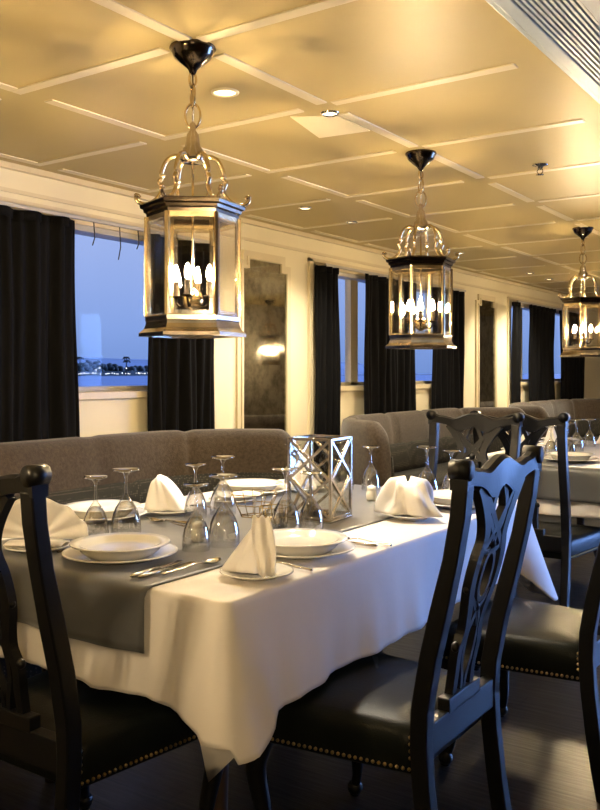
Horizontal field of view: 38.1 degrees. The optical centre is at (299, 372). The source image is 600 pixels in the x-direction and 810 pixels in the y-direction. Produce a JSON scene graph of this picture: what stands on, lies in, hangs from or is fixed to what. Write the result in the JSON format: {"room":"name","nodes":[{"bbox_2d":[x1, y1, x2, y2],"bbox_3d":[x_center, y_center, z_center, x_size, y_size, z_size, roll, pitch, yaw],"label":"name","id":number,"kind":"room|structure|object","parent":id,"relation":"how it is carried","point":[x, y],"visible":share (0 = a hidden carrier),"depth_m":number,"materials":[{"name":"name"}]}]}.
{"room":"restaurant dining room","nodes":[
{"label":"restaurant dining room","id":0,"kind":"room"},
{"bbox_2d":[0,0,599,296],"bbox_3d":[2.519,-1.150,6.154,5.500,0.100,19.400,0,0,34],"label":"ceiling","id":1,"kind":"structure","parent":0,"point":[358,47],"depth_m":3.70,"materials":[{"name":"beige paint"}]},
{"bbox_2d":[134,39,250,338],"bbox_3d":[-0.362,-0.611,2.939,0.366,0.978,0.385,0,0,34],"label":"hanging lantern","id":2,"kind":"object","parent":1,"relation":"hanging from","point":[213,212],"visible":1,"depth_m":2.90,"materials":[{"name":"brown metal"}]},
{"bbox_2d":[170,265,183,307],"bbox_3d":[-0.413,-0.293,2.944,0.059,0.146,0.043,0,0,34],"label":"candle","id":3,"kind":"object","parent":2,"relation":"on","point":[176,296],"depth_m":2.94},
{"bbox_2d":[181,263,193,306],"bbox_3d":[-0.367,-0.293,2.888,0.044,0.146,0.058,0,0,34],"label":"candle","id":4,"kind":"object","parent":2,"relation":"on","point":[188,299],"depth_m":2.88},
{"bbox_2d":[194,267,203,297],"bbox_3d":[-0.357,-0.293,2.990,0.044,0.146,0.058,0,0,34],"label":"candle","id":5,"kind":"object","parent":2,"relation":"on","point":[197,287],"depth_m":2.99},
{"bbox_2d":[201,264,212,307],"bbox_3d":[-0.311,-0.293,2.934,0.059,0.146,0.043,0,0,34],"label":"candle","id":6,"kind":"object","parent":2,"relation":"on","point":[209,286],"depth_m":2.92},
{"bbox_2d":[211,87,238,97],"bbox_3d":[-0.293,-1.097,3.406,0.112,0.010,0.112,0,0,34],"label":"recessed light","id":7,"kind":"object","parent":1,"relation":"in","point":[224,92],"visible":1,"depth_m":3.40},
{"bbox_2d":[0,0,599,295],"bbox_3d":[2.006,-1.099,7.232,2.625,0.007,16.450,0,0,34],"label":"trim","id":8,"kind":"structure","parent":1,"relation":"attached to","point":[112,5],"depth_m":3.93,"materials":[{"name":"wood"}]},
{"bbox_2d":[290,116,369,137],"bbox_3d":[0.105,-1.098,3.856,0.255,0.004,0.380,0,0,34],"label":"ceiling panel","id":9,"kind":"object","parent":1,"relation":"attached to","point":[320,126],"visible":1,"depth_m":3.85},
{"bbox_2d":[382,149,458,348],"bbox_3d":[0.604,-0.611,4.350,0.366,0.978,0.385,0,0,34],"label":"lantern","id":10,"kind":"object","parent":1,"relation":"hanging from","point":[412,264],"visible":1,"depth_m":4.31,"materials":[{"name":"brown metal"}]},
{"bbox_2d":[405,300,414,327],"bbox_3d":[0.553,-0.293,4.355,0.059,0.146,0.043,0,0,34],"label":"candle","id":11,"kind":"object","parent":10,"relation":"on","point":[408,305],"depth_m":4.35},
{"bbox_2d":[416,299,424,328],"bbox_3d":[0.599,-0.293,4.299,0.044,0.146,0.058,0,0,34],"label":"candle","id":12,"kind":"object","parent":10,"relation":"on","point":[420,321],"depth_m":4.29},
{"bbox_2d":[427,300,436,328],"bbox_3d":[0.655,-0.293,4.345,0.059,0.146,0.043,0,0,34],"label":"candle","id":13,"kind":"object","parent":10,"relation":"on","point":[432,313],"depth_m":4.33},
{"bbox_2d":[485,0,599,103],"bbox_3d":[-0.304,-1.077,0.905,0.425,0.045,7.050,0,0,34],"label":"ceiling vent","id":14,"kind":"object","parent":1,"relation":"in","point":[567,32],"visible":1,"depth_m":2.69,"materials":[{"name":"grey metal"}]},
{"bbox_2d":[558,226,599,356],"bbox_3d":[2.147,-0.611,6.602,0.366,0.978,0.385,0,0,34],"label":"lantern","id":15,"kind":"object","parent":1,"relation":"hanging from","point":[582,301],"visible":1,"depth_m":6.56,"materials":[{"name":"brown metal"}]},
{"bbox_2d":[0,514,599,809],"bbox_3d":[2.519,1.330,6.154,5.500,0.100,19.400,0,0,34],"label":"floor","id":16,"kind":"structure","parent":0,"point":[547,764],"depth_m":2.77,"materials":[{"name":"brown wood"}]},
{"bbox_2d":[0,464,223,809],"bbox_3d":[-0.586,0.738,2.197,0.556,1.089,0.612,0,0,34],"label":"dining chair","id":17,"kind":"object","parent":16,"relation":"on","point":[72,734],"visible":0.7,"depth_m":1.98,"materials":[{"name":"black paint"}]},
{"bbox_2d":[0,429,297,680],"bbox_3d":[-0.838,0.810,4.102,1.319,0.940,2.936,0,0,34],"label":"banquette","id":18,"kind":"object","parent":16,"relation":"on","point":[256,452],"visible":0.3,"depth_m":4.89,"materials":[{"name":"fabric"}]},
{"bbox_2d":[15,472,286,504],"bbox_3d":[-1.026,0.722,4.230,0.599,0.254,2.720,0,0,34],"label":"cushion","id":19,"kind":"object","parent":18,"relation":"on","point":[138,486],"depth_m":4.81,"materials":[{"name":"fabric"}]},
{"bbox_2d":[41,623,426,809],"bbox_3d":[-0.127,0.901,3.087,1.200,0.757,1.900,0,0,34],"label":"dining table","id":20,"kind":"object","parent":16,"relation":"on","point":[221,803],"visible":0.07,"depth_m":2.33,"materials":[{"name":"brown wood"}]},
{"bbox_2d":[0,479,557,781],"bbox_3d":[-0.083,0.730,3.092,1.433,0.430,2.114,0,0,34],"label":"tablecloth","id":21,"kind":"object","parent":20,"relation":"on","point":[226,654],"visible":0.42,"depth_m":2.13,"materials":[{"name":"fabric"}]},
{"bbox_2d":[81,507,146,522],"bbox_3d":[-0.697,0.499,3.053,0.316,0.022,0.316,0,0,34],"label":"dinner plate","id":22,"kind":"object","parent":21,"relation":"on","point":[141,511],"visible":0.34,"depth_m":2.97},
{"bbox_2d":[65,500,140,518],"bbox_3d":[-0.697,0.483,3.053,0.274,0.038,0.274,0,0,34],"label":"plate","id":23,"kind":"object","parent":22,"relation":"on","point":[80,508],"visible":0.74,"depth_m":3.07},
{"bbox_2d":[1,482,393,652],"bbox_3d":[-0.137,0.588,3.094,0.780,0.155,2.016,0,0,34],"label":"table runner","id":24,"kind":"object","parent":21,"relation":"on","point":[102,605],"visible":0.37,"depth_m":2.31,"materials":[{"name":"fabric"}]},
{"bbox_2d":[4,538,70,552],"bbox_3d":[-0.755,0.501,2.507,0.188,0.017,0.188,0,0,34],"label":"plate","id":25,"kind":"object","parent":24,"relation":"on","point":[21,549],"visible":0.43,"depth_m":2.48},
{"bbox_2d":[2,498,87,546],"bbox_3d":[-0.761,0.427,2.518,0.318,0.134,0.076,0,0,4],"label":"napkin","id":26,"kind":"object","parent":25,"relation":"on","point":[63,523],"visible":0.49,"depth_m":2.51,"materials":[{"name":"white fabric"}]},
{"bbox_2d":[83,475,108,532],"bbox_3d":[-0.633,0.415,2.694,0.081,0.190,0.081,0,0,34],"label":"wine glass","id":27,"kind":"object","parent":24,"relation":"on","point":[87,476],"visible":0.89,"depth_m":2.69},
{"bbox_2d":[84,499,108,532],"bbox_3d":[-0.633,0.451,2.694,0.081,0.119,0.081,0,0,34],"label":"bowl","id":28,"kind":"object","parent":27,"relation":"on","point":[101,508],"depth_m":2.69,"materials":[{"name":"clear glass"}]},
{"bbox_2d":[61,543,177,564],"bbox_3d":[-0.495,0.499,2.400,0.316,0.022,0.316,0,0,34],"label":"dinner plate","id":29,"kind":"object","parent":24,"relation":"on","point":[69,553],"visible":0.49,"depth_m":2.34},
{"bbox_2d":[69,532,170,561],"bbox_3d":[-0.495,0.483,2.400,0.274,0.038,0.274,0,0,34],"label":"plate","id":30,"kind":"object","parent":29,"relation":"on","point":[119,546],"visible":0.98,"depth_m":2.41,"materials":[{"name":"ceramic"}]},
{"bbox_2d":[111,467,140,532],"bbox_3d":[-0.548,0.406,2.739,0.095,0.208,0.095,0,0,34],"label":"goblet","id":31,"kind":"object","parent":24,"relation":"on","point":[132,469],"visible":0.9,"depth_m":2.73,"materials":[{"name":"clear glass"}]},
{"bbox_2d":[111,495,140,532],"bbox_3d":[-0.548,0.445,2.739,0.095,0.130,0.095,0,0,34],"label":"bowl","id":32,"kind":"object","parent":31,"relation":"on","point":[132,502],"depth_m":2.73,"materials":[{"name":"clear glass"}]},
{"bbox_2d":[130,560,182,577],"bbox_3d":[-0.365,0.502,2.254,0.017,0.010,0.230,0,0,26],"label":"table knife","id":33,"kind":"object","parent":24,"relation":"on","point":[135,574],"visible":0.95,"depth_m":2.22,"materials":[{"name":"metal"}]},
{"bbox_2d":[137,561,195,578],"bbox_3d":[-0.338,0.502,2.241,0.017,0.010,0.230,0,0,31],"label":"table knife","id":34,"kind":"object","parent":24,"relation":"on","point":[151,573],"visible":1,"depth_m":2.21,"materials":[{"name":"metal"}]},
{"bbox_2d":[147,505,196,515],"bbox_3d":[-0.469,0.501,3.164,0.188,0.017,0.188,0,0,34],"label":"plate","id":35,"kind":"object","parent":24,"relation":"on","point":[168,513],"visible":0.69,"depth_m":3.11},
{"bbox_2d":[144,474,190,510],"bbox_3d":[-0.462,0.431,3.156,0.137,0.125,0.194,0,0,34],"label":"folded napkin","id":36,"kind":"object","parent":35,"relation":"on","point":[163,494],"visible":0.99,"depth_m":3.12,"materials":[{"name":"white fabric"}]},
{"bbox_2d":[161,557,220,574],"bbox_3d":[-0.281,0.502,2.264,0.041,0.011,0.208,0,0,38],"label":"spoon","id":37,"kind":"object","parent":24,"relation":"on","point":[216,559],"visible":1,"depth_m":2.29,"materials":[{"name":"metal"}]},
{"bbox_2d":[202,557,220,563],"bbox_3d":[-0.236,0.502,2.320,0.041,0.011,0.063,0,0,38],"label":"bowl","id":38,"kind":"object","parent":37,"relation":"on","point":[213,560],"depth_m":2.33,"materials":[{"name":"metal"}]},
{"bbox_2d":[184,463,206,517],"bbox_3d":[-0.369,0.415,3.071,0.081,0.190,0.081,0,0,34],"label":"wine glass","id":39,"kind":"object","parent":24,"relation":"on","point":[185,463],"visible":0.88,"depth_m":3.06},
{"bbox_2d":[184,485,206,517],"bbox_3d":[-0.369,0.451,3.071,0.081,0.119,0.081,0,0,34],"label":"bowl","id":40,"kind":"object","parent":39,"relation":"attached to","point":[193,485],"depth_m":3.06,"materials":[{"name":"clear glass"}]},
{"bbox_2d":[182,482,209,550],"bbox_3d":[-0.300,0.415,2.509,0.081,0.190,0.081,0,0,34],"label":"wine glass","id":41,"kind":"object","parent":24,"relation":"on","point":[193,483],"visible":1,"depth_m":2.50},
{"bbox_2d":[182,510,209,550],"bbox_3d":[-0.300,0.451,2.509,0.081,0.119,0.081,0,0,34],"label":"bowl","id":42,"kind":"object","parent":41,"relation":"on","point":[189,519],"depth_m":2.50,"materials":[{"name":"clear glass"}]},
{"bbox_2d":[191,520,204,541],"bbox_3d":[-0.309,0.478,2.636,0.044,0.063,0.044,0,0,34],"label":"shaker","id":43,"kind":"object","parent":24,"relation":"on","point":[197,532],"visible":1,"depth_m":2.62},
{"bbox_2d":[210,455,235,514],"bbox_3d":[-0.279,0.406,3.149,0.095,0.208,0.095,0,0,34],"label":"goblet","id":44,"kind":"object","parent":24,"relation":"on","point":[229,456],"visible":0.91,"depth_m":3.14,"materials":[{"name":"clear glass"}]},
{"bbox_2d":[210,480,235,514],"bbox_3d":[-0.279,0.445,3.149,0.095,0.130,0.095,0,0,34],"label":"bowl","id":45,"kind":"object","parent":44,"relation":"attached to","point":[217,486],"depth_m":3.14,"materials":[{"name":"clear glass"}]},
{"bbox_2d":[208,473,239,544],"bbox_3d":[-0.226,0.406,2.573,0.095,0.208,0.095,0,0,34],"label":"goblet","id":46,"kind":"object","parent":24,"relation":"on","point":[226,474],"visible":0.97,"depth_m":2.57,"materials":[{"name":"clear glass"}]},
{"bbox_2d":[208,501,239,544],"bbox_3d":[-0.226,0.445,2.573,0.095,0.130,0.095,0,0,34],"label":"bowl","id":47,"kind":"object","parent":46,"relation":"on","point":[216,512],"depth_m":2.57,"materials":[{"name":"clear glass"}]},
{"bbox_2d":[208,496,254,503],"bbox_3d":[-0.267,0.501,3.432,0.188,0.017,0.188,0,0,34],"label":"plate","id":48,"kind":"object","parent":24,"relation":"on","point":[215,498],"visible":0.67,"depth_m":3.42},
{"bbox_2d":[214,490,260,499],"bbox_3d":[-0.246,0.485,3.441,0.188,0.017,0.188,0,0,34],"label":"plate","id":49,"kind":"object","parent":48,"relation":"on","point":[225,494],"visible":0.8,"depth_m":3.46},
{"bbox_2d":[231,489,277,517],"bbox_3d":[-0.164,0.465,3.088,0.185,0.084,0.176,0,0,34],"label":"wire basket","id":50,"kind":"object","parent":24,"relation":"on","point":[232,494],"visible":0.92,"depth_m":3.08,"materials":[{"name":"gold metal"}]},
{"bbox_2d":[259,504,288,528],"bbox_3d":[-0.087,0.476,2.890,0.100,0.068,0.100,0,0,34],"label":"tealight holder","id":51,"kind":"object","parent":24,"relation":"on","point":[277,524],"visible":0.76,"depth_m":2.87,"materials":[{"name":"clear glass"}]},
{"bbox_2d":[262,510,284,522],"bbox_3d":[-0.087,0.479,2.890,0.077,0.038,0.077,0,0,34],"label":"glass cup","id":52,"kind":"object","parent":51,"relation":"on","point":[276,519],"depth_m":2.87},
{"bbox_2d":[271,467,300,527],"bbox_3d":[-0.045,0.406,2.765,0.095,0.208,0.095,0,0,34],"label":"goblet","id":53,"kind":"object","parent":24,"relation":"on","point":[273,468],"visible":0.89,"depth_m":2.76,"materials":[{"name":"clear glass"}]},
{"bbox_2d":[271,493,300,527],"bbox_3d":[-0.045,0.445,2.765,0.095,0.130,0.095,0,0,34],"label":"bowl","id":54,"kind":"object","parent":53,"relation":"on","point":[278,503],"depth_m":2.75,"materials":[{"name":"clear glass"}]},
{"bbox_2d":[285,485,323,491],"bbox_3d":[0.020,0.501,3.780,0.188,0.017,0.188,0,0,34],"label":"plate","id":55,"kind":"object","parent":24,"relation":"on","point":[292,489],"visible":0.28,"depth_m":3.73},
{"bbox_2d":[291,453,320,488],"bbox_3d":[0.020,0.421,3.779,0.133,0.145,0.136,0,0,13],"label":"folded napkin","id":56,"kind":"object","parent":55,"relation":"on","point":[298,477],"visible":0.33,"depth_m":3.74,"materials":[{"name":"white fabric"}]},
{"bbox_2d":[298,471,323,528],"bbox_3d":[0.035,0.415,2.812,0.081,0.190,0.081,0,0,34],"label":"wine glass","id":57,"kind":"object","parent":24,"relation":"on","point":[301,472],"visible":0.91,"depth_m":2.81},
{"bbox_2d":[298,496,323,528],"bbox_3d":[0.035,0.451,2.812,0.081,0.119,0.081,0,0,34],"label":"bowl","id":58,"kind":"object","parent":57,"relation":"on","point":[308,496],"depth_m":2.81,"materials":[{"name":"clear glass"}]},
{"bbox_2d":[287,434,352,523],"bbox_3d":[0.071,0.366,3.055,0.172,0.287,0.172,0,0,28],"label":"decorative lantern","id":59,"kind":"object","parent":24,"relation":"on","point":[330,516],"visible":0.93,"depth_m":3.02,"materials":[{"name":"silver metal"}]},
{"bbox_2d":[361,446,379,489],"bbox_3d":[0.309,0.415,3.795,0.081,0.190,0.081,0,0,34],"label":"wine glass","id":60,"kind":"object","parent":24,"relation":"on","point":[362,446],"visible":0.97,"depth_m":3.79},
{"bbox_2d":[361,464,379,489],"bbox_3d":[0.309,0.451,3.795,0.081,0.119,0.081,0,0,34],"label":"bowl","id":61,"kind":"object","parent":60,"relation":"on","point":[372,464],"depth_m":3.79,"materials":[{"name":"clear glass"}]},
{"bbox_2d":[366,485,376,500],"bbox_3d":[0.285,0.478,3.477,0.044,0.063,0.044,0,0,34],"label":"shaker","id":62,"kind":"object","parent":24,"relation":"on","point":[371,495],"visible":0.99,"depth_m":3.46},
{"bbox_2d":[417,446,438,489],"bbox_3d":[0.522,0.406,3.576,0.095,0.208,0.095,0,0,34],"label":"goblet","id":63,"kind":"object","parent":24,"relation":"on","point":[422,472],"visible":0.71,"depth_m":3.57,"materials":[{"name":"clear glass"}]},
{"bbox_2d":[418,468,438,489],"bbox_3d":[0.522,0.445,3.576,0.095,0.130,0.095,0,0,34],"label":"bowl","id":64,"kind":"object","parent":63,"relation":"on","point":[422,472],"depth_m":3.57,"materials":[{"name":"clear glass"}]},
{"bbox_2d":[214,485,286,494],"bbox_3d":[-0.208,0.499,3.695,0.316,0.022,0.316,0,0,34],"label":"dinner plate","id":65,"kind":"object","parent":21,"relation":"on","point":[279,488],"visible":0.24,"depth_m":3.69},
{"bbox_2d":[219,478,282,492],"bbox_3d":[-0.208,0.483,3.695,0.274,0.038,0.274,0,0,34],"label":"bowl","id":66,"kind":"object","parent":65,"relation":"on","point":[247,483],"visible":0.77,"depth_m":3.73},
{"bbox_2d":[220,563,293,580],"bbox_3d":[-0.110,0.506,2.202,0.188,0.017,0.188,0,0,34],"label":"plate","id":67,"kind":"object","parent":21,"relation":"on","point":[282,570],"visible":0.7,"depth_m":2.18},
{"bbox_2d":[221,515,275,577],"bbox_3d":[-0.110,0.431,2.193,0.179,0.143,0.113,0,0,34],"label":"folded napkin","id":68,"kind":"object","parent":67,"relation":"on","point":[256,553],"visible":1,"depth_m":2.18,"materials":[{"name":"white fabric"}]},
{"bbox_2d":[276,540,354,559],"bbox_3d":[-0.001,0.499,2.467,0.316,0.022,0.316,0,0,34],"label":"dinner plate","id":69,"kind":"object","parent":21,"relation":"on","point":[347,546],"visible":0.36,"depth_m":2.38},
{"bbox_2d":[273,528,347,555],"bbox_3d":[-0.001,0.483,2.467,0.274,0.038,0.274,0,0,34],"label":"plate","id":70,"kind":"object","parent":69,"relation":"on","point":[288,541],"visible":0.77,"depth_m":2.48,"materials":[{"name":"ceramic"}]},
{"bbox_2d":[385,514,431,519],"bbox_3d":[0.392,0.501,3.059,0.188,0.017,0.188,0,0,34],"label":"plate","id":71,"kind":"object","parent":21,"relation":"on","point":[402,517],"visible":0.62,"depth_m":3.00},
{"bbox_2d":[374,476,442,517],"bbox_3d":[0.382,0.429,3.048,0.194,0.132,0.204,0,0,-18],"label":"folded napkin","id":72,"kind":"object","parent":71,"relation":"on","point":[414,497],"visible":1,"depth_m":3.03,"materials":[{"name":"white fabric"}]},
{"bbox_2d":[433,500,497,508],"bbox_3d":[0.609,0.499,3.340,0.316,0.022,0.316,0,0,34],"label":"dinner plate","id":73,"kind":"object","parent":21,"relation":"on","point":[436,505],"visible":0.12,"depth_m":3.25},
{"bbox_2d":[433,489,473,505],"bbox_3d":[0.609,0.483,3.340,0.274,0.038,0.274,0,0,34],"label":"plate","id":74,"kind":"object","parent":73,"relation":"on","point":[441,496],"visible":0.23,"depth_m":3.37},
{"bbox_2d":[245,445,543,809],"bbox_3d":[0.255,0.738,2.286,0.612,1.089,0.556,0,0,34],"label":"dining chair","id":75,"kind":"object","parent":16,"relation":"on","point":[382,710],"visible":0.93,"depth_m":2.14,"materials":[{"name":"wood"}]},
{"bbox_2d":[340,407,529,489],"bbox_3d":[1.402,0.810,7.373,1.319,0.940,3.065,0,0,34],"label":"banquette","id":76,"kind":"object","parent":16,"relation":"on","point":[397,435],"visible":0.4,"depth_m":7.31,"materials":[{"name":"fabric"}]},
{"bbox_2d":[389,434,521,476],"bbox_3d":[1.216,0.722,7.501,0.597,0.255,2.850,0,0,34],"label":"cushion","id":77,"kind":"object","parent":76,"relation":"on","point":[405,459],"depth_m":7.56,"materials":[{"name":"fabric"}]},
{"bbox_2d":[425,410,524,670],"bbox_3d":[0.712,0.738,4.117,0.556,1.089,0.612,0,0,34],"label":"dining chair","id":78,"kind":"object","parent":16,"relation":"on","point":[492,427],"visible":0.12,"depth_m":4.33,"materials":[{"name":"black paint"}]},
{"bbox_2d":[438,542,599,802],"bbox_3d":[0.840,0.738,2.891,0.612,1.089,0.556,0,0,34],"label":"dining chair","id":79,"kind":"object","parent":16,"relation":"on","point":[543,639],"visible":0.61,"depth_m":2.69,"materials":[{"name":"black paint"}]},
{"bbox_2d":[470,410,599,606],"bbox_3d":[1.254,0.738,4.591,0.556,1.089,0.612,0,0,34],"label":"dining chair","id":80,"kind":"object","parent":16,"relation":"on","point":[565,541],"visible":0.44,"depth_m":4.32,"materials":[{"name":"black paint"}]},
{"bbox_2d":[517,517,583,586],"bbox_3d":[1.943,0.901,5.578,1.200,0.757,1.900,0,0,34],"label":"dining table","id":81,"kind":"object","parent":16,"relation":"on","point":[580,521],"visible":0.02,"depth_m":6.29,"materials":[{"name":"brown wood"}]},
{"bbox_2d":[449,443,599,518],"bbox_3d":[1.949,0.697,5.570,1.357,0.363,2.073,0,0,34],"label":"tablecloth","id":82,"kind":"object","parent":81,"relation":"on","point":[547,507],"visible":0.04,"depth_m":4.71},
{"bbox_2d":[536,448,559,500],"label":"table runner","id":83,"kind":"object","parent":82,"relation":"on","point":[548,485],"depth_m":4.78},
{"bbox_2d":[544,426,556,448],"bbox_3d":[1.691,0.421,5.850,0.125,0.166,0.120,0,0,13],"label":"folded napkin","id":84,"kind":"object","parent":83,"relation":"on","point":[550,444],"visible":0.67,"depth_m":5.82,"materials":[{"name":"white fabric"}]},
{"bbox_2d":[568,440,599,503],"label":"table runner","id":85,"kind":"object","parent":82,"relation":"on","point":[584,479],"depth_m":4.69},
{"bbox_2d":[544,455,598,462],"bbox_3d":[1.558,0.499,5.017,0.316,0.022,0.316,0,0,34],"label":"dinner plate","id":86,"kind":"object","parent":85,"relation":"on","point":[549,457],"visible":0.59,"depth_m":4.93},
{"bbox_2d":[546,451,594,459],"bbox_3d":[1.558,0.483,5.017,0.274,0.038,0.274,0,0,34],"label":"plate","id":87,"kind":"object","parent":86,"relation":"on","point":[572,455],"visible":0.71,"depth_m":5.00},
{"bbox_2d":[569,419,583,451],"bbox_3d":[1.802,0.406,5.675,0.095,0.208,0.095,0,0,34],"label":"goblet","id":88,"kind":"object","parent":85,"relation":"on","point":[575,419],"visible":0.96,"depth_m":5.66,"materials":[{"name":"clear glass"}]},
{"bbox_2d":[569,433,583,451],"bbox_3d":[1.802,0.445,5.675,0.095,0.130,0.095,0,0,34],"label":"bowl","id":89,"kind":"object","parent":88,"relation":"attached to","point":[574,433],"depth_m":5.67,"materials":[{"name":"clear glass"}]},
{"bbox_2d":[509,399,599,443],"bbox_3d":[3.380,0.810,10.260,1.319,0.940,3.066,0,0,34],"label":"banquette","id":90,"kind":"object","parent":16,"relation":"on","point":[587,409],"visible":0.26,"depth_m":11.26,"materials":[{"name":"fabric"}]},
{"bbox_2d":[554,418,599,436],"bbox_3d":[3.192,0.723,10.389,0.603,0.255,2.850,0,0,34],"label":"cushion","id":91,"kind":"object","parent":90,"relation":"on","point":[582,427],"depth_m":11.32,"materials":[{"name":"fabric"}]},
{"bbox_2d":[0,168,599,453],"bbox_3d":[0.431,0.090,7.583,0.160,2.380,19.000,0,0,34],"label":"wall","id":92,"kind":"structure","parent":0,"point":[105,416],"depth_m":6.72,"materials":[{"name":"beige paint"}]},
{"bbox_2d":[0,205,79,442],"bbox_3d":[-1.719,0.199,4.149,0.117,2.102,1.808,0,0,34],"label":"curtain","id":93,"kind":"object","parent":92,"relation":"attached to","point":[39,389],"visible":0.59,"depth_m":4.59,"materials":[{"name":"black fabric"}]},
{"bbox_2d":[0,201,211,259],"bbox_3d":[-1.467,-0.771,4.520,0.024,0.213,3.080,0,0,34],"label":"track","id":94,"kind":"object","parent":92,"relation":"attached to","point":[14,205],"visible":0.96,"depth_m":4.95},
{"bbox_2d":[148,234,214,431],"bbox_3d":[-0.743,0.199,5.575,0.108,2.102,0.647,0,0,34],"label":"curtain","id":95,"kind":"object","parent":94,"relation":"hanging from","point":[180,371],"visible":0.48,"depth_m":5.55,"materials":[{"name":"black fabric"}]},
{"bbox_2d":[0,196,214,404],"bbox_3d":[-1.528,0.182,4.562,0.022,2.196,3.330,0,0,34],"label":"trim","id":96,"kind":"structure","parent":92,"relation":"attached to","point":[6,199],"depth_m":5.10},
{"bbox_2d":[75,224,148,399],"bbox_3d":[-1.587,-0.347,4.602,0.180,1.005,3.100,0,0,34],"label":"window","id":97,"kind":"structure","parent":92,"relation":"in","point":[85,392],"depth_m":5.20,"materials":[{"name":"white wood"}]},
{"bbox_2d":[236,249,290,435],"bbox_3d":[-0.259,-0.170,6.408,0.030,1.420,0.650,0,0,34],"label":"wall mirror","id":98,"kind":"object","parent":92,"relation":"attached to","point":[263,357],"visible":0.77,"depth_m":6.41,"materials":[{"name":"mirror"}]},
{"bbox_2d":[0,160,598,311],"bbox_3d":[0.512,-1.025,7.528,0.035,0.150,19.000,0,0,34],"label":"trim","id":99,"kind":"structure","parent":92,"relation":"attached to","point":[3,164],"depth_m":6.21,"materials":[{"name":"wood"}]},
{"bbox_2d":[313,265,340,482],"bbox_3d":[0.226,0.199,6.992,0.114,2.102,0.323,0,0,34],"label":"curtain","id":100,"kind":"object","parent":92,"relation":"attached to","point":[327,326],"visible":0.73,"depth_m":6.97,"materials":[{"name":"black fabric"}]},
{"bbox_2d":[338,272,431,391],"bbox_3d":[0.855,-0.347,8.166,0.180,1.005,2.760,0,0,34],"label":"window","id":101,"kind":"structure","parent":92,"relation":"in","point":[351,280],"depth_m":7.65,"materials":[{"name":"white wood"}]},
{"bbox_2d":[307,257,463,459],"bbox_3d":[0.913,0.182,8.126,0.022,2.196,2.990,0,0,34],"label":"trim","id":102,"kind":"structure","parent":92,"relation":"attached to","point":[311,262],"depth_m":6.92,"materials":[{"name":"wood"}]},
{"bbox_2d":[324,263,465,291],"bbox_3d":[0.974,-0.867,8.084,0.024,0.020,2.740,0,0,34],"label":"track","id":103,"kind":"object","parent":92,"relation":"attached to","point":[325,264],"visible":0.94,"depth_m":7.65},
{"bbox_2d":[364,273,416,413],"bbox_3d":[0.818,0.199,7.853,0.115,2.102,0.967,0,0,34],"label":"curtain","id":104,"kind":"object","parent":103,"relation":"hanging from","point":[389,374],"visible":0.44,"depth_m":7.71,"materials":[{"name":"black fabric"}]},
{"bbox_2d":[431,287,464,408],"bbox_3d":[1.534,0.199,8.902,0.111,2.102,0.706,0,0,34],"label":"curtain","id":105,"kind":"object","parent":103,"relation":"hanging from","point":[447,391],"visible":0.48,"depth_m":8.87,"materials":[{"name":"black fabric"}]},
{"bbox_2d":[475,294,497,406],"bbox_3d":[2.126,-0.170,9.889,0.030,1.420,0.620,0,0,34],"label":"wall mirror","id":106,"kind":"object","parent":92,"relation":"attached to","point":[486,309],"visible":0.81,"depth_m":9.88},
{"bbox_2d":[480,300,494,406],"bbox_3d":[2.119,-0.170,9.894,0.012,1.300,0.500,0,0,34],"label":"mirror glass","id":107,"kind":"object","parent":106,"relation":"attached to","point":[487,307],"depth_m":9.91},
{"bbox_2d":[511,302,520,402],"bbox_3d":[2.606,0.199,10.471,0.179,2.102,0.099,0,0,-45],"label":"curtain","id":108,"kind":"object","parent":92,"relation":"attached to","point":[516,318],"visible":0.59,"depth_m":10.42,"materials":[{"name":"black fabric"}]},
{"bbox_2d":[511,303,560,385],"bbox_3d":[3.293,-0.347,11.726,0.180,1.005,2.830,0,0,34],"label":"window","id":109,"kind":"structure","parent":92,"relation":"in","point":[523,307],"depth_m":11.10,"materials":[{"name":"white wood"}]},
{"bbox_2d":[507,297,581,406],"bbox_3d":[3.352,0.182,11.686,0.022,2.196,3.060,0,0,34],"label":"trim","id":110,"kind":"structure","parent":92,"relation":"attached to","point":[509,299],"depth_m":10.45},
{"bbox_2d":[516,300,586,314],"bbox_3d":[3.413,-0.867,11.644,0.024,0.020,2.810,0,0,34],"label":"track","id":111,"kind":"object","parent":92,"relation":"attached to","point":[516,300],"visible":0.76,"depth_m":11.29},
{"bbox_2d":[528,304,555,401],"bbox_3d":[3.122,0.199,11.220,0.104,2.102,0.966,0,0,34],"label":"curtain","id":112,"kind":"object","parent":111,"relation":"hanging from","point":[541,381],"visible":0.58,"depth_m":11.18,"materials":[{"name":"black fabric"}]},
{"bbox_2d":[559,310,584,399],"bbox_3d":[3.845,0.199,12.275,0.116,2.102,1.106,0,0,34],"label":"curtain","id":113,"kind":"object","parent":111,"relation":"hanging from","point":[572,368],"visible":0.42,"depth_m":12.18,"materials":[{"name":"black fabric"}]},
{"label":"outside","id":114,"kind":"structure","parent":0,"visible":0},
{"bbox_2d":[114,374,431,375],"bbox_3d":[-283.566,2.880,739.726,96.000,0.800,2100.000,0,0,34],"label":"bank","id":115,"kind":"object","parent":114,"point":[415,374],"depth_m":863.25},
{"bbox_2d":[77,357,147,375],"bbox_3d":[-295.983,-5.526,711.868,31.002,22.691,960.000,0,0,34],"label":"trees","id":116,"kind":"object","parent":115,"relation":"on","point":[90,367],"visible":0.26,"depth_m":859.25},
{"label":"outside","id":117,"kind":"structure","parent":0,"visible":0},
{"bbox_2d":[77,358,417,373],"bbox_3d":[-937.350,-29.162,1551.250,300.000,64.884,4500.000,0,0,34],"label":"hills","id":118,"kind":"structure","parent":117,"point":[119,362],"depth_m":2368.42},
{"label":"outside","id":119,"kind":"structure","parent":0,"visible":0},
{"bbox_2d":[78,374,560,385],"bbox_3d":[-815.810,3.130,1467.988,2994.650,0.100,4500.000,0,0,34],"label":"river water","id":120,"kind":"structure","parent":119,"point":[82,380],"depth_m":412.27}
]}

